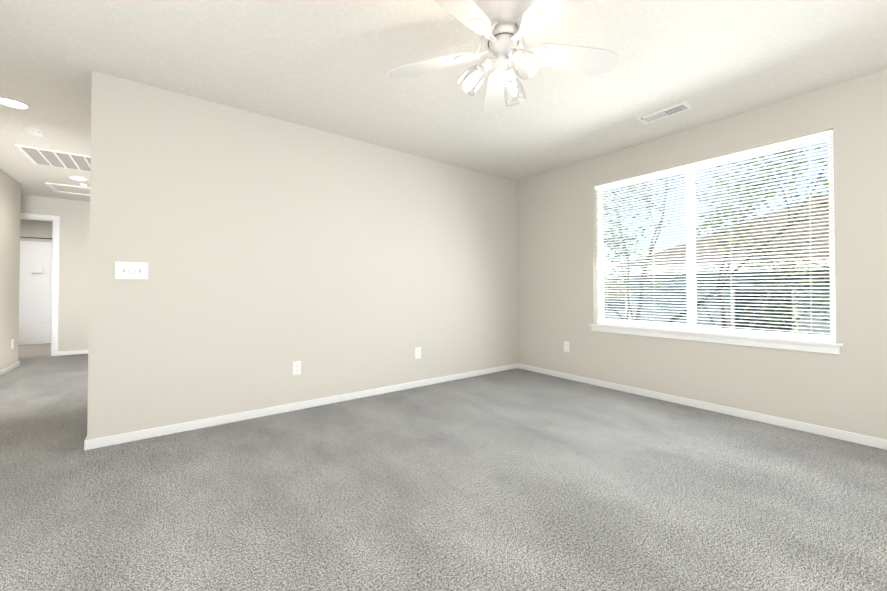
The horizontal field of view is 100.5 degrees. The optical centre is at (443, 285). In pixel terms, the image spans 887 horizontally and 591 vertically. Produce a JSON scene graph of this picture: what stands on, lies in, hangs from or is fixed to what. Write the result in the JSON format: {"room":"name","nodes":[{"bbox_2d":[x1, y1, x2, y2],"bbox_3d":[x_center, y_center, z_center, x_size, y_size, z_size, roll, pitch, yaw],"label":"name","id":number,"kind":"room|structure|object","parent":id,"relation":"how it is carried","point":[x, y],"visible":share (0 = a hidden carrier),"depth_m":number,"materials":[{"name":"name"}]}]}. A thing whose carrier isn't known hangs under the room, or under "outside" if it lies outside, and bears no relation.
{"room":"empty living room","nodes":[
{"label":"empty living room","id":0,"kind":"room"},
{"bbox_2d":[0,169,23,369],"bbox_3d":[-3.157,-0.180,1.526,0.120,2.440,8.470,1,-1,-37],"label":"wall","id":1,"kind":"structure","parent":0,"point":[11,198],"depth_m":4.62,"materials":[{"name":"beige paint"}]},
{"bbox_2d":[0,361,19,375],"bbox_3d":[-3.144,1.009,1.605,0.013,0.064,8.363,1,-1,-37],"label":"baseboard","id":2,"kind":"structure","parent":1,"relation":"attached to","point":[7,369],"depth_m":4.60,"materials":[{"name":"white wood"}]},
{"bbox_2d":[18,343,50,357],"bbox_3d":[-7.514,1.154,6.422,2.400,0.095,2.775,1,-1,-37],"label":"floor","id":3,"kind":"structure","parent":0,"point":[32,350],"depth_m":6.23,"materials":[{"name":"brown wood"}]},
{"bbox_2d":[19,241,51,344],"bbox_3d":[-8.292,0.108,6.939,1.558,2.000,0.820,1,-1,-37],"label":"bathtub","id":4,"kind":"object","parent":3,"relation":"on","point":[35,287],"visible":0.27,"depth_m":7.43,"materials":[{"name":"white plastic"}]},
{"bbox_2d":[24,195,83,351],"bbox_3d":[-6.572,-0.132,5.339,3.210,2.440,0.115,1,-1,-37],"label":"wall","id":5,"kind":"structure","parent":0,"point":[71,212],"depth_m":5.81,"materials":[{"name":"beige paint"}]},
{"bbox_2d":[20,236,51,238],"bbox_3d":[-7.984,-0.886,6.628,1.668,0.024,0.024,1,-1,-37],"label":"shower rail","id":6,"kind":"object","parent":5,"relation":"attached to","point":[35,237],"depth_m":6.90,"materials":[{"name":"grey metal"}]},
{"bbox_2d":[20,213,59,355],"bbox_3d":[-6.347,0.008,5.499,0.881,2.163,0.131,1,-1,-37],"label":"door frame","id":7,"kind":"structure","parent":5,"relation":"attached to","point":[55,282],"depth_m":5.69,"materials":[{"name":"white wood"}]},
{"bbox_2d":[58,349,87,355],"bbox_3d":[-5.599,1.064,5.984,0.908,0.064,0.013,1,-1,-37],"label":"baseboard","id":8,"kind":"structure","parent":5,"relation":"attached to","point":[60,353],"depth_m":5.80,"materials":[{"name":"white wood"}]},
{"bbox_2d":[84,71,111,439],"bbox_3d":[-3.745,-0.144,4.407,0.120,2.440,5.019,1,-1,-37],"label":"wall","id":9,"kind":"structure","parent":0,"point":[97,212],"depth_m":2.41,"materials":[{"name":"beige paint"}]},
{"bbox_2d":[108,76,515,435],"bbox_3d":[-0.646,-0.153,3.685,3.930,2.440,0.120,1,-1,-37],"label":"wall","id":10,"kind":"structure","parent":0,"point":[268,249],"depth_m":3.08,"materials":[{"name":"beige paint"}]},
{"bbox_2d":[115,261,147,278],"bbox_3d":[-2.102,-0.098,2.490,0.172,0.116,0.022,1,-1,-37],"label":"light switch panel","id":11,"kind":"object","parent":10,"relation":"attached to","point":[131,270],"visible":1,"depth_m":2.49,"materials":[{"name":"white plastic"}]},
{"bbox_2d":[292,361,300,374],"bbox_3d":[-1.247,0.705,3.138,0.070,0.115,0.007,1,-1,-37],"label":"electrical outlet","id":12,"kind":"object","parent":10,"relation":"attached to","point":[296,367],"visible":1,"depth_m":3.13,"materials":[{"name":"white plastic"}]},
{"bbox_2d":[84,363,515,449],"bbox_3d":[-0.675,1.034,3.566,4.040,0.064,0.017,1,-1,-37],"label":"baseboard","id":13,"kind":"structure","parent":10,"relation":"attached to","point":[105,441],"depth_m":2.97,"materials":[{"name":"white wood"}]},
{"bbox_2d":[415,347,420,358],"bbox_3d":[-0.268,0.715,3.881,0.070,0.115,0.007,1,-1,-37],"label":"electrical outlet","id":14,"kind":"object","parent":10,"relation":"attached to","point":[417,352],"visible":1,"depth_m":3.88,"materials":[{"name":"white plastic"}]},
{"bbox_2d":[0,354,886,590],"bbox_3d":[-2.001,1.107,2.918,7.343,0.100,9.475,1,-1,-37],"label":"floor carpet","id":15,"kind":"object","parent":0,"point":[517,479],"visible":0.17,"depth_m":1.81,"materials":[{"name":"grey carpet"}]},
{"bbox_2d":[0,0,886,201],"bbox_3d":[-2.840,-1.419,4.055,7.343,0.100,12.250,1,-1,-37],"label":"ceiling","id":16,"kind":"structure","parent":0,"point":[325,65],"depth_m":2.36,"materials":[{"name":"paint"}]},
{"bbox_2d":[0,96,31,109],"bbox_3d":[-3.273,-1.380,2.803,0.196,0.009,0.196,1,-1,-37],"label":"recessed light","id":17,"kind":"object","parent":16,"relation":"in","point":[11,102],"visible":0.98,"depth_m":2.81,"materials":[{"name":"white plastic"}]},
{"bbox_2d":[23,127,45,136],"bbox_3d":[-3.642,-1.359,3.288,0.136,0.038,0.136,1,-1,-37],"label":"smoke detector","id":18,"kind":"object","parent":16,"relation":"attached to","point":[34,132],"visible":1,"depth_m":3.26,"materials":[{"name":"white plastic"}]},
{"bbox_2d":[15,144,90,171],"bbox_3d":[-4.079,-1.359,4.087,0.750,0.018,0.660,1,-1,-37],"label":"ceiling vent","id":19,"kind":"object","parent":16,"relation":"in","point":[46,157],"visible":0.67,"depth_m":3.94,"materials":[{"name":"white plastic"}]},
{"bbox_2d":[45,182,89,195],"bbox_3d":[-5.098,-1.345,5.322,0.800,0.016,0.560,1,-1,-37],"label":"attic access hatch","id":20,"kind":"object","parent":16,"relation":"attached to","point":[68,189],"visible":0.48,"depth_m":5.17,"materials":[{"name":"white"}]},
{"bbox_2d":[67,176,88,180],"bbox_3d":[-4.648,-1.356,4.697,0.196,0.009,0.196,1,-1,-37],"label":"recessed light","id":21,"kind":"object","parent":16,"relation":"in","point":[78,178],"visible":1,"depth_m":4.70,"materials":[{"name":"white plastic"}]},
{"bbox_2d":[388,0,618,111],"bbox_3d":[0.307,-1.177,1.801,1.245,0.440,1.224,1,-1,-37],"label":"ceiling fan","id":22,"kind":"object","parent":16,"relation":"hanging from","point":[503,27],"visible":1,"depth_m":1.83,"materials":[{"name":"white"}]},
{"bbox_2d":[637,101,693,123],"bbox_3d":[1.773,-1.375,2.961,0.160,0.014,0.360,1,-1,-37],"label":"ceiling vent","id":23,"kind":"object","parent":16,"relation":"in","point":[667,112],"visible":1,"depth_m":2.94,"materials":[{"name":"white plastic"}]},
{"bbox_2d":[516,69,886,439],"bbox_3d":[2.280,-0.159,3.234,0.160,2.440,4.376,1,-1,-37],"label":"wall","id":24,"kind":"structure","parent":0,"point":[556,249],"depth_m":2.96,"materials":[{"name":"beige paint"}]},
{"bbox_2d":[564,341,568,351],"bbox_3d":[1.411,0.704,4.230,0.007,0.115,0.070,1,-1,-37],"label":"electrical outlet","id":25,"kind":"object","parent":24,"relation":"attached to","point":[566,346],"visible":1,"depth_m":4.23,"materials":[{"name":"white plastic"}]},
{"bbox_2d":[516,363,886,449],"bbox_3d":[2.238,1.028,3.131,0.013,0.064,4.226,1,-1,-37],"label":"baseboard","id":26,"kind":"structure","parent":24,"relation":"attached to","point":[876,442],"depth_m":2.99,"materials":[{"name":"white wood"}]},
{"bbox_2d":[589,323,842,354],"bbox_3d":[2.183,0.446,3.274,0.127,0.078,1.866,1,-1,-37],"label":"window sill","id":27,"kind":"structure","parent":24,"relation":"attached to","point":[820,346],"depth_m":3.01,"materials":[{"name":"white wood"}]},
{"bbox_2d":[598,135,835,340],"bbox_3d":[2.253,-0.337,3.337,0.072,1.488,1.796,1,-1,-37],"label":"window unit","id":28,"kind":"structure","parent":24,"relation":"in","point":[685,324],"depth_m":3.32,"materials":[{"name":"white plastic"}]},
{"bbox_2d":[595,130,834,340],"bbox_3d":[2.187,-0.341,3.287,0.042,1.475,1.784,1,-1,-37],"label":"window blind","id":29,"kind":"object","parent":28,"relation":"attached to","point":[798,141],"visible":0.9,"depth_m":3.07,"materials":[{"name":"white plastic"}]},
{"label":"outside","id":30,"kind":"structure","parent":0,"visible":0},
{"bbox_3d":[19.954,4.308,14.854,130.000,0.200,120.000,1,-1,-37],"label":"ground","id":31,"kind":"structure","parent":30,"visible":0},
{"bbox_2d":[604,276,625,324],"bbox_3d":[4.646,1.433,19.591,8.700,5.670,8.660,1,-1,-37],"label":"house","id":32,"kind":"structure","parent":31,"relation":"on","point":[616,304],"depth_m":17.31,"materials":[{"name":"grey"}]},
{"bbox_2d":[604,149,829,337],"bbox_3d":[4.374,0.509,6.673,5.169,7.212,5.279,1,-1,-37],"label":"tree","id":33,"kind":"object","parent":31,"relation":"on","point":[766,303],"depth_m":6.66,"materials":[{"name":"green plant"}]},
{"bbox_2d":[604,147,829,322],"bbox_3d":[3.809,-0.328,7.324,5.108,8.928,10.584,1,-1,-37],"label":"tree","id":34,"kind":"object","parent":31,"relation":"on","point":[684,311],"depth_m":5.28,"materials":[{"name":"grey plant"}]},
{"bbox_2d":[609,194,835,341],"bbox_3d":[13.910,0.755,6.305,8.720,6.810,18.320,1,-1,-37],"label":"house","id":35,"kind":"structure","parent":31,"relation":"on","point":[701,323],"depth_m":8.99,"materials":[{"name":"grey"}]}
]}

